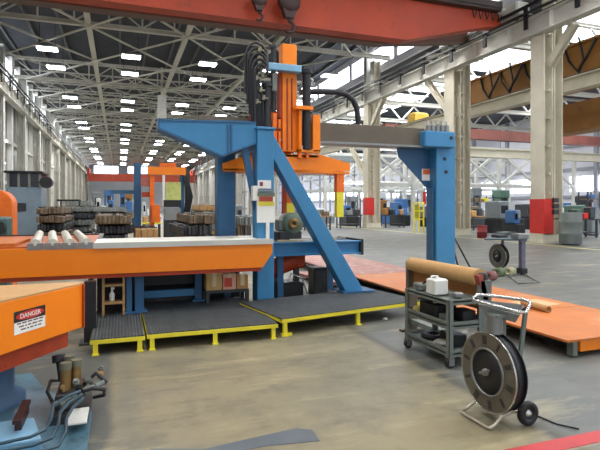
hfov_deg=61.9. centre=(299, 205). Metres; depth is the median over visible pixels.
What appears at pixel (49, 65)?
ceiling lamp
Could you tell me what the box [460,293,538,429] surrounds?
dispenser
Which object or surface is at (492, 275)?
spool
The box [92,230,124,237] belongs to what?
bundle
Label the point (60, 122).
truss
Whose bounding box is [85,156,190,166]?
roof truss
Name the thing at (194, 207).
bundle
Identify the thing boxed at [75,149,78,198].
steel column
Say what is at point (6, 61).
window
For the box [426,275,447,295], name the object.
jug
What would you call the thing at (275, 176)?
steel column
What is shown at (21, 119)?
steel column
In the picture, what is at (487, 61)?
truss
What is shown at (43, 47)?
ceiling lamp
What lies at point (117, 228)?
bundle
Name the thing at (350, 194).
window
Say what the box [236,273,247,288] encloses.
cardboard box
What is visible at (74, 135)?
truss
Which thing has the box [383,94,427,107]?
window
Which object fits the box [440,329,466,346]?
case
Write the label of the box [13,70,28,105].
window
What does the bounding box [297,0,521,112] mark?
wall
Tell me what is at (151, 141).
cross bracing
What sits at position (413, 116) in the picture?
yellow hoist
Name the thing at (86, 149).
truss
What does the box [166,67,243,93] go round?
cross bracing
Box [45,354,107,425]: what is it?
valve
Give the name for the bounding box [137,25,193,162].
tie
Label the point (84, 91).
truss
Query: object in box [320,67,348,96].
window
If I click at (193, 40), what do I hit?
cross bracing
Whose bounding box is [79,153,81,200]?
steel column
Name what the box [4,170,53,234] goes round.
machine
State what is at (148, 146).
cross bracing
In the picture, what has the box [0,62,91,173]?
runway
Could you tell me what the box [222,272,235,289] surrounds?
cardboard box
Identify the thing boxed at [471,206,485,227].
machine
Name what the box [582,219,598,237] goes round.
bench
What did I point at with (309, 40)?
cross bracing
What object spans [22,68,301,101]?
truss
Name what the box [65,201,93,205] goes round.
bundle
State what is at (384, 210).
machine
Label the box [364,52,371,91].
column
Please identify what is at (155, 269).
conveyor
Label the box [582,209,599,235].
cabinet
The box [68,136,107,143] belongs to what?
cross bracing
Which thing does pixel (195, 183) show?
steel column
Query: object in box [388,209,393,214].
machine
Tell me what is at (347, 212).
machine
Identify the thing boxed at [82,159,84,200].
steel column
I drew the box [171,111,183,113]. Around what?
ceiling lamp
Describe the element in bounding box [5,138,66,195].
trim
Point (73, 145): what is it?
steel column
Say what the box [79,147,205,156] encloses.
truss
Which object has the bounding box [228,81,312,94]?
cross bracing
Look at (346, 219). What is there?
machine
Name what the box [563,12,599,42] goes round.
window
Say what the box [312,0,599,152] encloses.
ceiling
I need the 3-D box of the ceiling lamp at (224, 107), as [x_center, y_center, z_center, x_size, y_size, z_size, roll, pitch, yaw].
[-7.151,-11.075,50.567,1.240,2.450,0.840,0,0,-20]
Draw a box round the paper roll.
[406,257,485,284]
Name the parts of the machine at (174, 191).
leg, rod, yellow green panel, leg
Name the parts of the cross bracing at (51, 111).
rod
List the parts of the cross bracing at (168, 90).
rod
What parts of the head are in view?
leg, press plate, cylinder frame, cable chain, leg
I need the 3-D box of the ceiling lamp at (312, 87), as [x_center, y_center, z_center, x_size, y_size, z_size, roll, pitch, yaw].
[0.734,-11.075,42.246,1.240,2.450,0.840,0,0,-20]
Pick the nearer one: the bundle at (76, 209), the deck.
the deck
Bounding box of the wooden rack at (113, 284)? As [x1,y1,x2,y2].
[102,277,124,315]
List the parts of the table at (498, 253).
post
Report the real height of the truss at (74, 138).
1.120 m
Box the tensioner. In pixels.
[448,290,463,297]
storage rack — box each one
[345,194,360,214]
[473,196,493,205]
[578,192,599,208]
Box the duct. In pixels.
[158,67,165,118]
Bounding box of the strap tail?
[538,415,578,429]
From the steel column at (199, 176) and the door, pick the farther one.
the door
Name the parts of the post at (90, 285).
plate, post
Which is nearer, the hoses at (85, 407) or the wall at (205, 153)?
the hoses at (85, 407)
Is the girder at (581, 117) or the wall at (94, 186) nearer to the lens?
the girder at (581, 117)
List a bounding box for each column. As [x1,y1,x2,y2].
[0,46,4,190]
[17,79,25,170]
[33,95,40,170]
[45,111,50,206]
[54,122,58,206]
[61,131,65,206]
[67,138,70,198]
[71,144,74,198]
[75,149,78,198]
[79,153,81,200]
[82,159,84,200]
[85,160,86,200]
[87,164,88,200]
[190,165,192,208]
[193,163,196,204]
[197,160,201,203]
[203,157,207,204]
[209,156,214,204]
[236,157,242,211]
[247,182,252,215]
[274,175,278,218]
[349,60,385,227]
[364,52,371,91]
[424,64,472,234]
[528,0,579,243]
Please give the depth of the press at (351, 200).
52.24 m
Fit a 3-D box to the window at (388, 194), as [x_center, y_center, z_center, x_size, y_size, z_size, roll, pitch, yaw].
[16.315,-2.250,84.522,0.140,1.500,12.000,0,0,-20]
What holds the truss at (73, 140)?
attached to the wall at (205, 153)
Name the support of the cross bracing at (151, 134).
attached to the roof truss at (101, 120)
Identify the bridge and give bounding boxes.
[380,123,599,146]
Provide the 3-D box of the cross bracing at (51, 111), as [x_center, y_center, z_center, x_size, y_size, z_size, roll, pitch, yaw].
[-25.738,-10.275,58.357,5.588,0.180,7.316,0,0,-20]
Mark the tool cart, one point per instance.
(448, 351)
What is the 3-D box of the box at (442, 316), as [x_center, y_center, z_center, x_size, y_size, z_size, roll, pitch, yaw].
[1.500,1.143,5.132,0.100,0.070,0.120,0,0,-20]
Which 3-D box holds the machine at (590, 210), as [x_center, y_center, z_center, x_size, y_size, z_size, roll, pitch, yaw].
[14.766,0.349,25.512,0.339,0.599,0.450,0,0,-20]
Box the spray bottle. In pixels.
[109,287,114,300]
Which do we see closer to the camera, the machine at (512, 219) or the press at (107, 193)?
the machine at (512, 219)
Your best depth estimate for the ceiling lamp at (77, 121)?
58.97 m
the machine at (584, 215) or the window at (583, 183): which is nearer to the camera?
the machine at (584, 215)
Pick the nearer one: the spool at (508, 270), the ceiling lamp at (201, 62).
the spool at (508, 270)
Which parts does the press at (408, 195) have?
crown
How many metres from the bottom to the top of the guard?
1.927 m
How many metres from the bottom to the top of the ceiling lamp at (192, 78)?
2.450 m
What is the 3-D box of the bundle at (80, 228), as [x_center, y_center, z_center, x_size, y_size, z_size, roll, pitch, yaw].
[-8.224,0.797,18.528,1.028,0.235,3.298,0,0,-20]
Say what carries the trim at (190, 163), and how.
attached to the wall at (205, 153)
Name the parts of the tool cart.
leg, strap coil, leg, leg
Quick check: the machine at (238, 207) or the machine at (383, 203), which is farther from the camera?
the machine at (383, 203)
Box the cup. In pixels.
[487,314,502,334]
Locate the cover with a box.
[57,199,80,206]
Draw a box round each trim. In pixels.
[0,4,360,159]
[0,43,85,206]
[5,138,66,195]
[150,428,319,449]
[189,156,246,213]
[279,123,599,211]
[331,225,597,249]
[505,430,599,449]
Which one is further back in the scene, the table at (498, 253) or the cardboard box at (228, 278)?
the table at (498, 253)
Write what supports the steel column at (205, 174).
on the floor
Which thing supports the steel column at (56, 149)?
on the floor
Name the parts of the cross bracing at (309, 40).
rod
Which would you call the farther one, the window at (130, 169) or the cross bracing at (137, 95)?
the window at (130, 169)
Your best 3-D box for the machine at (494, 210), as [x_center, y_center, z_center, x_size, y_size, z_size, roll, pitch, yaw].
[12.146,0.655,29.659,1.801,1.890,1.400,0,0,-20]
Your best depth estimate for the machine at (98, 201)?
40.10 m
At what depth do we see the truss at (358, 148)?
72.31 m
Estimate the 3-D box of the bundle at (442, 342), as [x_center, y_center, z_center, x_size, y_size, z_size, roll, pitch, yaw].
[1.474,1.421,5.229,0.157,0.055,0.158,0,0,-20]
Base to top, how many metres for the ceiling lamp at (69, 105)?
2.450 m
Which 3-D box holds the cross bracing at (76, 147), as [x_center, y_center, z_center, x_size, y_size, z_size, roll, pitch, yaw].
[-38.017,-10.275,92.464,5.588,0.180,7.316,0,0,-20]
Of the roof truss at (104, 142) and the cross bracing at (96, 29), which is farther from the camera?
the roof truss at (104, 142)
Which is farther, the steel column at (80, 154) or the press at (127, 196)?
the steel column at (80, 154)
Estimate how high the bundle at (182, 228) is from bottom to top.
0.286 m
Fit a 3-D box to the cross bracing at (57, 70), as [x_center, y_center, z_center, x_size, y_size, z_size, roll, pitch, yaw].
[-18.371,-10.275,37.892,5.588,0.180,7.316,0,0,-20]
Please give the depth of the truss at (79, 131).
79.79 m
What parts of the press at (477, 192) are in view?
crown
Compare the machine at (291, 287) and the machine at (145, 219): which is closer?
the machine at (291, 287)
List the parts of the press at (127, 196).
crown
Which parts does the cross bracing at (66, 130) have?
rod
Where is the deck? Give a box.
[305,254,599,355]
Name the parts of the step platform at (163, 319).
leg, angle frame, leg, leg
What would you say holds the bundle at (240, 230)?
on the bundle
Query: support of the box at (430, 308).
on the tool cart
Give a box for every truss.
[0,4,390,60]
[13,55,314,100]
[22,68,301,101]
[29,80,247,105]
[35,87,247,111]
[41,94,247,119]
[45,101,248,119]
[50,107,192,121]
[53,112,157,125]
[57,117,161,134]
[60,122,151,130]
[62,125,168,137]
[66,131,174,140]
[67,131,191,147]
[72,138,193,148]
[73,135,182,145]
[73,140,198,150]
[75,143,209,155]
[78,145,207,154]
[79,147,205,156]
[82,153,199,161]
[84,149,203,157]
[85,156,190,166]
[86,153,198,160]
[86,155,185,162]
[312,113,499,129]
[320,146,396,150]
[335,98,529,130]
[381,80,583,115]
[425,52,599,97]
[509,13,599,50]
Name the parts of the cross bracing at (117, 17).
rod, rod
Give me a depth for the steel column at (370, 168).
36.56 m
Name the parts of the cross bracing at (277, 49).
rod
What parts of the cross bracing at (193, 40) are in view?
rod, rod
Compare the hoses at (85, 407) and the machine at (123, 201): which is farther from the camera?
the machine at (123, 201)
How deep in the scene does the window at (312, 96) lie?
50.70 m
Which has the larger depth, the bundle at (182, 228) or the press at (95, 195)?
the press at (95, 195)
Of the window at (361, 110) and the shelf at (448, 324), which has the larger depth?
the window at (361, 110)
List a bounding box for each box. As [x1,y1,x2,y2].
[204,273,221,290]
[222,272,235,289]
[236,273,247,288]
[420,300,455,317]
[439,313,453,320]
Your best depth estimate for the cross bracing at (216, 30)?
29.90 m
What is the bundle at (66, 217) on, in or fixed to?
on the bundle at (68, 224)
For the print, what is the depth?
3.64 m
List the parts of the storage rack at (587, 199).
post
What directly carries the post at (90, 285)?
on the floor
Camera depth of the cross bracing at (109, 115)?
60.01 m
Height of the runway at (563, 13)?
1.280 m
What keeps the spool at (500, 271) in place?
on the floor
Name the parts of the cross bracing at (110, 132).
rod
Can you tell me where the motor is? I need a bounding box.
[274,212,302,239]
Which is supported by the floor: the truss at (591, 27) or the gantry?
the gantry
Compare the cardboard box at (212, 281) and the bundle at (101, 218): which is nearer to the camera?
the cardboard box at (212, 281)
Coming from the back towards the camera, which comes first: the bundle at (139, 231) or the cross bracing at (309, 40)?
the cross bracing at (309, 40)
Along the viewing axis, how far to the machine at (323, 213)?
33.38 m
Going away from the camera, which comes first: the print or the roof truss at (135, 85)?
the print
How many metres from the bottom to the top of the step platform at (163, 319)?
0.183 m
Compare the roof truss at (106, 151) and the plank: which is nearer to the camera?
the plank
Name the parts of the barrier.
panel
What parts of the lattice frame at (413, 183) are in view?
post, rail, post, rail, post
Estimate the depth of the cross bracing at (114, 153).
100.91 m
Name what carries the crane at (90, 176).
on the runway at (563, 13)
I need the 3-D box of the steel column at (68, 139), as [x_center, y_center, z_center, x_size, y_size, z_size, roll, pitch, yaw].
[-36.234,-4.500,78.359,0.820,12.200,0.840,0,0,-20]
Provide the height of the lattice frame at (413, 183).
7.100 m
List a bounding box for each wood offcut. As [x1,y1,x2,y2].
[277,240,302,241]
[290,239,312,240]
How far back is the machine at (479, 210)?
33.09 m
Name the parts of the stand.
rail, panel, brake lever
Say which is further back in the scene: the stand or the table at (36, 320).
the stand
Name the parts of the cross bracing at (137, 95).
rod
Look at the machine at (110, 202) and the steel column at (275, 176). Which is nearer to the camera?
the machine at (110, 202)
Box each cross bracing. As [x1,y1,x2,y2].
[0,2,87,24]
[0,21,94,60]
[5,51,98,83]
[28,79,101,100]
[38,96,103,113]
[51,111,105,123]
[61,122,106,131]
[66,130,107,138]
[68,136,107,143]
[76,147,109,152]
[77,143,109,148]
[88,16,185,36]
[91,27,185,67]
[98,61,174,88]
[101,85,165,104]
[103,102,157,116]
[105,115,154,125]
[107,124,150,133]
[108,138,145,144]
[109,132,147,139]
[111,153,139,156]
[112,144,140,149]
[113,149,141,153]
[142,146,176,150]
[144,141,179,146]
[146,134,172,140]
[155,106,213,117]
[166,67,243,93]
[166,90,227,108]
[174,39,267,72]
[186,29,271,43]
[214,95,247,109]
[216,109,248,116]
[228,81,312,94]
[258,48,351,80]
[276,39,351,54]
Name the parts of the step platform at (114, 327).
leg, angle frame, leg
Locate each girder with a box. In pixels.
[471,34,599,118]
[563,97,599,136]
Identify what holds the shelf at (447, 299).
attached to the tool cart
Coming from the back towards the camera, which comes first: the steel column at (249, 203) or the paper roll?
the steel column at (249, 203)
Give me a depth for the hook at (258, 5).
18.61 m
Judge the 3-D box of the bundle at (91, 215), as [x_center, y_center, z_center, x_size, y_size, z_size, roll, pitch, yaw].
[-7.969,0.340,18.515,1.028,0.235,3.396,0,0,-20]
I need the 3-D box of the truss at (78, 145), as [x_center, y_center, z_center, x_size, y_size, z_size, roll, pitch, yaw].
[-31.484,-11.400,102.069,25.945,1.120,0.120,0,0,-20]
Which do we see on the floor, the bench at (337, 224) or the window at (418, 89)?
the bench at (337, 224)
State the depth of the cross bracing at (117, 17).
28.19 m
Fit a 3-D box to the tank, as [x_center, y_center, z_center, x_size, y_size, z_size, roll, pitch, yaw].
[11.146,0.878,20.607,0.879,1.443,0.879,0,0,-20]
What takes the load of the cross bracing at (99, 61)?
attached to the roof truss at (135, 85)
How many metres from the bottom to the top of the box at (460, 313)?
0.120 m
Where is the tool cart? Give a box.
[404,288,482,367]
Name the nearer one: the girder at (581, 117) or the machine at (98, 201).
the girder at (581, 117)
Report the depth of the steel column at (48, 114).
55.63 m
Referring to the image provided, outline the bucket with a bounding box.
[477,225,486,237]
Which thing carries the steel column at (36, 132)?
on the floor
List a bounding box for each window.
[5,56,7,82]
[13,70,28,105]
[94,166,117,173]
[128,167,146,173]
[297,95,316,104]
[308,193,318,199]
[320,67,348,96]
[322,193,333,199]
[326,120,354,123]
[347,193,362,197]
[348,109,385,115]
[353,47,393,78]
[380,187,410,196]
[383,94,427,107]
[398,46,413,54]
[406,75,480,91]
[471,49,529,71]
[482,180,529,193]
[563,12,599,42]
[568,175,599,191]
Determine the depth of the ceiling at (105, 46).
40.59 m
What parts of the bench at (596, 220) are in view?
leg, leg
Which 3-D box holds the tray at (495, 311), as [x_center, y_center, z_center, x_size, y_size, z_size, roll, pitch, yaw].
[1.536,0.800,3.818,0.305,0.127,0.141,0,0,38]
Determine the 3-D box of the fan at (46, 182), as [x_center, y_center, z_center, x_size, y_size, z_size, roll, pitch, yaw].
[-8.994,-0.835,17.634,0.500,0.400,0.400,0,0,-20]
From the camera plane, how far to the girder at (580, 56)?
26.80 m
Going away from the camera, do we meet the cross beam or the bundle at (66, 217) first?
the bundle at (66, 217)
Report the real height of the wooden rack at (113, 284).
0.680 m
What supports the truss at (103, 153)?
attached to the wall at (205, 153)
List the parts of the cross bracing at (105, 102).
rod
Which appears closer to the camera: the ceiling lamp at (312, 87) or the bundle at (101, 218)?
the bundle at (101, 218)
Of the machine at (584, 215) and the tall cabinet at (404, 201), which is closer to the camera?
the machine at (584, 215)
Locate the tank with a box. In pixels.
[559,210,582,244]
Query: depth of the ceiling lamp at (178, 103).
48.70 m
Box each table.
[0,282,84,411]
[274,236,363,297]
[484,233,539,283]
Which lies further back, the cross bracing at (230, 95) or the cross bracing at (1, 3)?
the cross bracing at (230, 95)
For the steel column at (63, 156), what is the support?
on the floor
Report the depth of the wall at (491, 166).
59.73 m
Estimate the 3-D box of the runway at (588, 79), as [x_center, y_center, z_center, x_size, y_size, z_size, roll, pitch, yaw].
[2.061,-5.400,49.632,0.450,0.720,88.000,0,0,-20]
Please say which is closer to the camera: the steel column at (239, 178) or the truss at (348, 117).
the truss at (348, 117)
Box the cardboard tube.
[520,301,551,312]
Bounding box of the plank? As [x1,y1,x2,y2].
[299,271,336,284]
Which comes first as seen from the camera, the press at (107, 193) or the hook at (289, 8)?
the hook at (289, 8)
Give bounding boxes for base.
[0,373,91,449]
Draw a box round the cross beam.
[471,147,599,161]
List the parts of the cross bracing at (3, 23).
rod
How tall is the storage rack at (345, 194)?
2.992 m
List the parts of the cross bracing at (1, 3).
rod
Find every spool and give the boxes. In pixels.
[486,271,497,279]
[493,267,504,276]
[505,267,515,275]
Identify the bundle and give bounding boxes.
[36,207,72,214]
[36,214,73,222]
[37,221,73,230]
[43,227,74,233]
[64,206,99,212]
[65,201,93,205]
[71,212,100,218]
[72,219,94,225]
[73,223,94,231]
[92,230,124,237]
[95,213,130,224]
[97,224,131,233]
[99,207,126,211]
[134,225,157,237]
[169,222,211,235]
[175,233,214,236]
[177,212,214,223]
[192,205,214,210]
[194,211,214,212]
[236,215,252,225]
[236,225,246,234]
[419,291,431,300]
[433,338,445,345]
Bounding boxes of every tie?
[83,12,113,166]
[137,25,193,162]
[157,36,284,166]
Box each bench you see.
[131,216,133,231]
[141,222,161,236]
[202,287,248,303]
[301,216,331,229]
[336,215,361,227]
[380,215,405,227]
[471,216,484,229]
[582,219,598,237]
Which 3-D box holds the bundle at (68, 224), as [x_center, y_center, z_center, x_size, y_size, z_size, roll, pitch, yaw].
[-7.277,0.586,15.033,0.656,0.231,3.363,0,0,-20]
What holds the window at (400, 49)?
in the wall at (397, 59)
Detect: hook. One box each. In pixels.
[251,0,266,21]
[277,0,300,33]
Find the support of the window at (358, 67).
in the wall at (397, 59)
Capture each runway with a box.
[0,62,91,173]
[194,0,599,174]
[302,67,599,154]
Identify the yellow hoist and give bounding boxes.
[407,112,428,122]
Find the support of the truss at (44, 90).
attached to the trim at (285, 39)
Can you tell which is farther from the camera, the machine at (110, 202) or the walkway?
the walkway
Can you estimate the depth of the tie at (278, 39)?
44.38 m
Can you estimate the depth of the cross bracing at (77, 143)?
85.64 m
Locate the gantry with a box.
[156,115,454,299]
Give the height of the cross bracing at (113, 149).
0.180 m
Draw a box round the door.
[94,198,111,206]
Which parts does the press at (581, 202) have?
crown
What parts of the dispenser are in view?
frame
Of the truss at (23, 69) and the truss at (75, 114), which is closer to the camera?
the truss at (23, 69)
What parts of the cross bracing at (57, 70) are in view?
rod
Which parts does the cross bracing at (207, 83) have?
rod, rod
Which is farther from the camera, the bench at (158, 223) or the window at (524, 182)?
the window at (524, 182)
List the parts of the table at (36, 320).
plate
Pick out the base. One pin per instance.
(25, 426)
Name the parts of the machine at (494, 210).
control panel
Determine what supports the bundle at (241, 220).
on the bundle at (240, 230)
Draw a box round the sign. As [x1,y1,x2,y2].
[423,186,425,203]
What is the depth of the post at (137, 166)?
19.99 m
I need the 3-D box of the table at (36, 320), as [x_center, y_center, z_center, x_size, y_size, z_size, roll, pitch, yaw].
[-2.961,1.101,3.318,1.788,0.917,2.389,0,0,15]
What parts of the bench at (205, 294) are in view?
leg, leg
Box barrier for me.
[413,202,423,232]
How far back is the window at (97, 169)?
130.49 m
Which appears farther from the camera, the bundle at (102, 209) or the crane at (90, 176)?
the crane at (90, 176)
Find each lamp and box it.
[35,10,58,51]
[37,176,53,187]
[46,63,65,69]
[62,85,77,98]
[67,104,80,107]
[76,105,86,123]
[121,21,140,59]
[121,41,138,75]
[121,89,133,110]
[121,99,134,102]
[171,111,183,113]
[175,102,188,106]
[190,76,206,81]
[198,60,216,66]
[222,106,235,109]
[300,62,316,88]
[320,72,338,77]
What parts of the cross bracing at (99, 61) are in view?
rod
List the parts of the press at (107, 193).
crown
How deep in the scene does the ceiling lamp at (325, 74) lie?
37.74 m
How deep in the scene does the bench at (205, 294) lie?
7.36 m
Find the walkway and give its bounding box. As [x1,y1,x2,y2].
[327,152,485,176]
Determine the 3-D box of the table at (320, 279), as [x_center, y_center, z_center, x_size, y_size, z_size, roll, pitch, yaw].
[0.170,1.082,8.670,1.586,1.037,0.960,0,0,-20]
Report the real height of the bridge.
0.850 m
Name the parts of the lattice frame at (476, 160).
post, post, rail, rail, post, post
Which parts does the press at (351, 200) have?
crown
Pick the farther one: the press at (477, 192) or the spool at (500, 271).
the press at (477, 192)
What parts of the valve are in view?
hand knob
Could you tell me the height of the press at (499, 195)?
2.880 m
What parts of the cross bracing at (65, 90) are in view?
rod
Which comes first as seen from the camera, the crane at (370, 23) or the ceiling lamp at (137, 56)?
the crane at (370, 23)
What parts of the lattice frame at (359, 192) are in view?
post, rail, rail, post, post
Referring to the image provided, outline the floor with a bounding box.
[15,211,599,449]
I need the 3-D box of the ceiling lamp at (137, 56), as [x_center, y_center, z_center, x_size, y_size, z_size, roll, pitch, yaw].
[-11.197,-11.075,33.168,1.240,2.450,0.840,0,0,-20]
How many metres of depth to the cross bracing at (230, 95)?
50.32 m
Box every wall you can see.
[0,37,84,190]
[86,159,278,211]
[192,153,246,213]
[279,119,599,213]
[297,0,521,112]
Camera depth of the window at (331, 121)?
60.18 m
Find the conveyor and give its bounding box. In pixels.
[0,230,272,313]
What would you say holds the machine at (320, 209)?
on the floor
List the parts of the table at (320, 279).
leg, rail, leg, plate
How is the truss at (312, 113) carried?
attached to the ceiling at (401, 111)
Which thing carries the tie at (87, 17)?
attached to the roof truss at (135, 85)
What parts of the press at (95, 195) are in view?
crown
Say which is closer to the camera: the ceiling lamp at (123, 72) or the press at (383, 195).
the ceiling lamp at (123, 72)
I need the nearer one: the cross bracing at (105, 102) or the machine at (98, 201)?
the machine at (98, 201)
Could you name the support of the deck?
on the floor
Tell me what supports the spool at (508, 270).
on the floor
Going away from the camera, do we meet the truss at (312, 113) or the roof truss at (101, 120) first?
the truss at (312, 113)
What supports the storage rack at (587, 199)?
on the floor
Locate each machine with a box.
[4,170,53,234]
[96,198,105,206]
[108,200,114,206]
[120,194,132,222]
[141,163,192,236]
[142,202,149,225]
[143,216,147,222]
[236,205,250,235]
[274,256,334,297]
[316,208,334,222]
[321,211,328,215]
[339,205,359,225]
[345,210,352,214]
[352,209,359,214]
[380,200,389,222]
[382,208,387,214]
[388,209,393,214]
[390,202,409,225]
[393,209,398,214]
[420,206,425,226]
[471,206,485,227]
[474,208,481,215]
[485,201,524,232]
[505,210,524,232]
[515,204,529,229]
[564,205,585,212]
[570,209,580,212]
[582,213,587,218]
[583,207,594,218]
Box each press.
[92,192,100,204]
[104,190,113,205]
[125,194,131,206]
[346,196,356,209]
[380,192,386,199]
[401,194,410,219]
[471,188,481,207]
[492,190,509,200]
[575,196,592,206]
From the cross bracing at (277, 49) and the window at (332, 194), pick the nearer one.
the cross bracing at (277, 49)
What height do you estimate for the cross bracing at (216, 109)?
0.180 m
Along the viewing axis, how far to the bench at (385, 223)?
37.23 m
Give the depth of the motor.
8.50 m
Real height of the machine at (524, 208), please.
1.736 m
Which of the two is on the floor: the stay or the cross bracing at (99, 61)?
the stay
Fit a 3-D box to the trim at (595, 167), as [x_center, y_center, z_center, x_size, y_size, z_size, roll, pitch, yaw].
[18.564,-4.200,77.892,0.300,11.600,146.000,0,0,-20]
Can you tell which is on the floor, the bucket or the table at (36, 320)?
the bucket
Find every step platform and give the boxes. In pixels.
[90,310,144,355]
[142,297,277,350]
[240,289,419,336]
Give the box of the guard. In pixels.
[0,190,16,284]
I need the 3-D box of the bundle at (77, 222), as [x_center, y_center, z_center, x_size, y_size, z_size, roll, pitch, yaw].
[-8.132,0.568,18.445,1.028,0.235,3.473,0,0,-20]
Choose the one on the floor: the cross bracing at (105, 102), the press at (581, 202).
the press at (581, 202)
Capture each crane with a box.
[0,0,529,52]
[85,165,197,182]
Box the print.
[17,317,42,329]
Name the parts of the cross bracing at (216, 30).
rod, rod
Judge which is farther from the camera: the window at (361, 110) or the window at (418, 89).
the window at (361, 110)
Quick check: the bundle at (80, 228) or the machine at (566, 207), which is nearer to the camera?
the bundle at (80, 228)
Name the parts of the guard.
motor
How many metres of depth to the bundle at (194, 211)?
26.34 m
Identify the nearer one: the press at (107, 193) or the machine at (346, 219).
the machine at (346, 219)
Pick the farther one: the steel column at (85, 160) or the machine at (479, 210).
the steel column at (85, 160)
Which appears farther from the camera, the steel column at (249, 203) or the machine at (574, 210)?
the steel column at (249, 203)
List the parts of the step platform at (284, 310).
leg, angle frame, leg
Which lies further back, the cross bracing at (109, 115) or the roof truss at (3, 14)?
the cross bracing at (109, 115)
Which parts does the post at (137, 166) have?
arm, post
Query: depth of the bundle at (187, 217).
12.61 m
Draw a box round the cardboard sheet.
[510,299,561,305]
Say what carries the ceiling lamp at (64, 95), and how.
hanging from the ceiling at (105, 46)
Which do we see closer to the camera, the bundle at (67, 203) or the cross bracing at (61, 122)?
the bundle at (67, 203)
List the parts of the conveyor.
roller bed frame, leg, leg, stand rail, plate, leg, leg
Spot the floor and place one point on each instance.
(356, 387)
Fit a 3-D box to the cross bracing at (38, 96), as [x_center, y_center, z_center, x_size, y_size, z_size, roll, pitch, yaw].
[-23.282,-10.275,51.535,5.588,0.180,7.316,0,0,-20]
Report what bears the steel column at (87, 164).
on the floor
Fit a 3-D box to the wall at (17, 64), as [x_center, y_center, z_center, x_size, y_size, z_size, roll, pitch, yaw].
[-30.504,-5.350,60.228,0.200,13.900,146.000,0,0,-20]
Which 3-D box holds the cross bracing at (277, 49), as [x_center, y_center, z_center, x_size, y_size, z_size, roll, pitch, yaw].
[-0.296,-10.275,36.694,5.588,0.180,7.316,0,0,-20]
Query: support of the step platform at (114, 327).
on the floor
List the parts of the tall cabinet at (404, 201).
door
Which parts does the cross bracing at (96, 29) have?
rod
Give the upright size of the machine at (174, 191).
3.236 m
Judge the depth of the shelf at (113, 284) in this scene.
6.53 m
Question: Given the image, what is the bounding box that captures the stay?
[455,238,469,266]
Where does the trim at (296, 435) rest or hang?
on the floor
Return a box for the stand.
[399,261,491,331]
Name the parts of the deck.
deck plate, deck plate, deck plate, deck plate, deck plate, deck plate, deck plate, plate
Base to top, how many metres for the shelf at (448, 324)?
0.075 m
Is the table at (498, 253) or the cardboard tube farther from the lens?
the table at (498, 253)
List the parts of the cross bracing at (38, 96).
rod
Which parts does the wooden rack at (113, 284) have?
post, post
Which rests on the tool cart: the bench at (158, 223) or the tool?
the tool
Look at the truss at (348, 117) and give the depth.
51.15 m
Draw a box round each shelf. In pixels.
[104,282,122,286]
[104,299,122,304]
[407,288,479,305]
[408,307,478,329]
[408,328,462,356]
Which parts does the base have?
step plate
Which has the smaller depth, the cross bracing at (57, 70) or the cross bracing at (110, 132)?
the cross bracing at (57, 70)
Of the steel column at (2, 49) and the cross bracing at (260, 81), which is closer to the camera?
the steel column at (2, 49)
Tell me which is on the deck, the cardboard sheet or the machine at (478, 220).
the cardboard sheet
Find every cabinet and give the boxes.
[394,199,407,208]
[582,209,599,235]
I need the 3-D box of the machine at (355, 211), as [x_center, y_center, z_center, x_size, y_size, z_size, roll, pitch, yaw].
[4.097,0.450,36.552,0.423,0.399,0.450,0,0,-20]
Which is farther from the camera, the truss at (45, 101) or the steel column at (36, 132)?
the truss at (45, 101)
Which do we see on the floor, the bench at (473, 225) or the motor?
the bench at (473, 225)
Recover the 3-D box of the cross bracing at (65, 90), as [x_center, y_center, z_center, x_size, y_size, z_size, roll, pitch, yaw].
[-20.826,-10.275,44.714,5.588,0.180,7.316,0,0,-20]
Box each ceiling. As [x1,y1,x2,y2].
[0,2,368,158]
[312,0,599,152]
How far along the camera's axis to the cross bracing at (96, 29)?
32.39 m
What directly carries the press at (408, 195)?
on the floor
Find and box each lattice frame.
[301,163,425,216]
[323,152,510,210]
[380,146,575,223]
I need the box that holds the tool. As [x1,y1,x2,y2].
[413,278,427,290]
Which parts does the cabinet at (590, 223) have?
door, door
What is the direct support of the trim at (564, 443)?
on the floor
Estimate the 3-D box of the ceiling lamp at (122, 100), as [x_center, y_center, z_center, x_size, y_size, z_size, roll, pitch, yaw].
[-16.277,-11.075,47.282,1.240,2.450,0.840,0,0,-20]
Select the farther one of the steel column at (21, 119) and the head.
the steel column at (21, 119)
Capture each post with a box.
[79,280,95,345]
[111,163,140,237]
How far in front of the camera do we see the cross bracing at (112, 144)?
87.27 m
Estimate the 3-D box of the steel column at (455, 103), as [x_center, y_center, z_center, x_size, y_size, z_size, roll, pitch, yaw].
[8.380,-4.500,28.622,1.380,12.200,2.834,0,0,-20]
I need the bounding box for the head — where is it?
[222,41,360,216]
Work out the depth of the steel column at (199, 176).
114.93 m
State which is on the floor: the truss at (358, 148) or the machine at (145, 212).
the machine at (145, 212)
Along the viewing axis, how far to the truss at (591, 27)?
27.03 m
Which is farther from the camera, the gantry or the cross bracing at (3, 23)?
the cross bracing at (3, 23)
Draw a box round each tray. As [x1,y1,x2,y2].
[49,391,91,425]
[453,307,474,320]
[478,300,523,321]
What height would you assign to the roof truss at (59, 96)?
1.800 m
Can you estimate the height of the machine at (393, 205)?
1.920 m

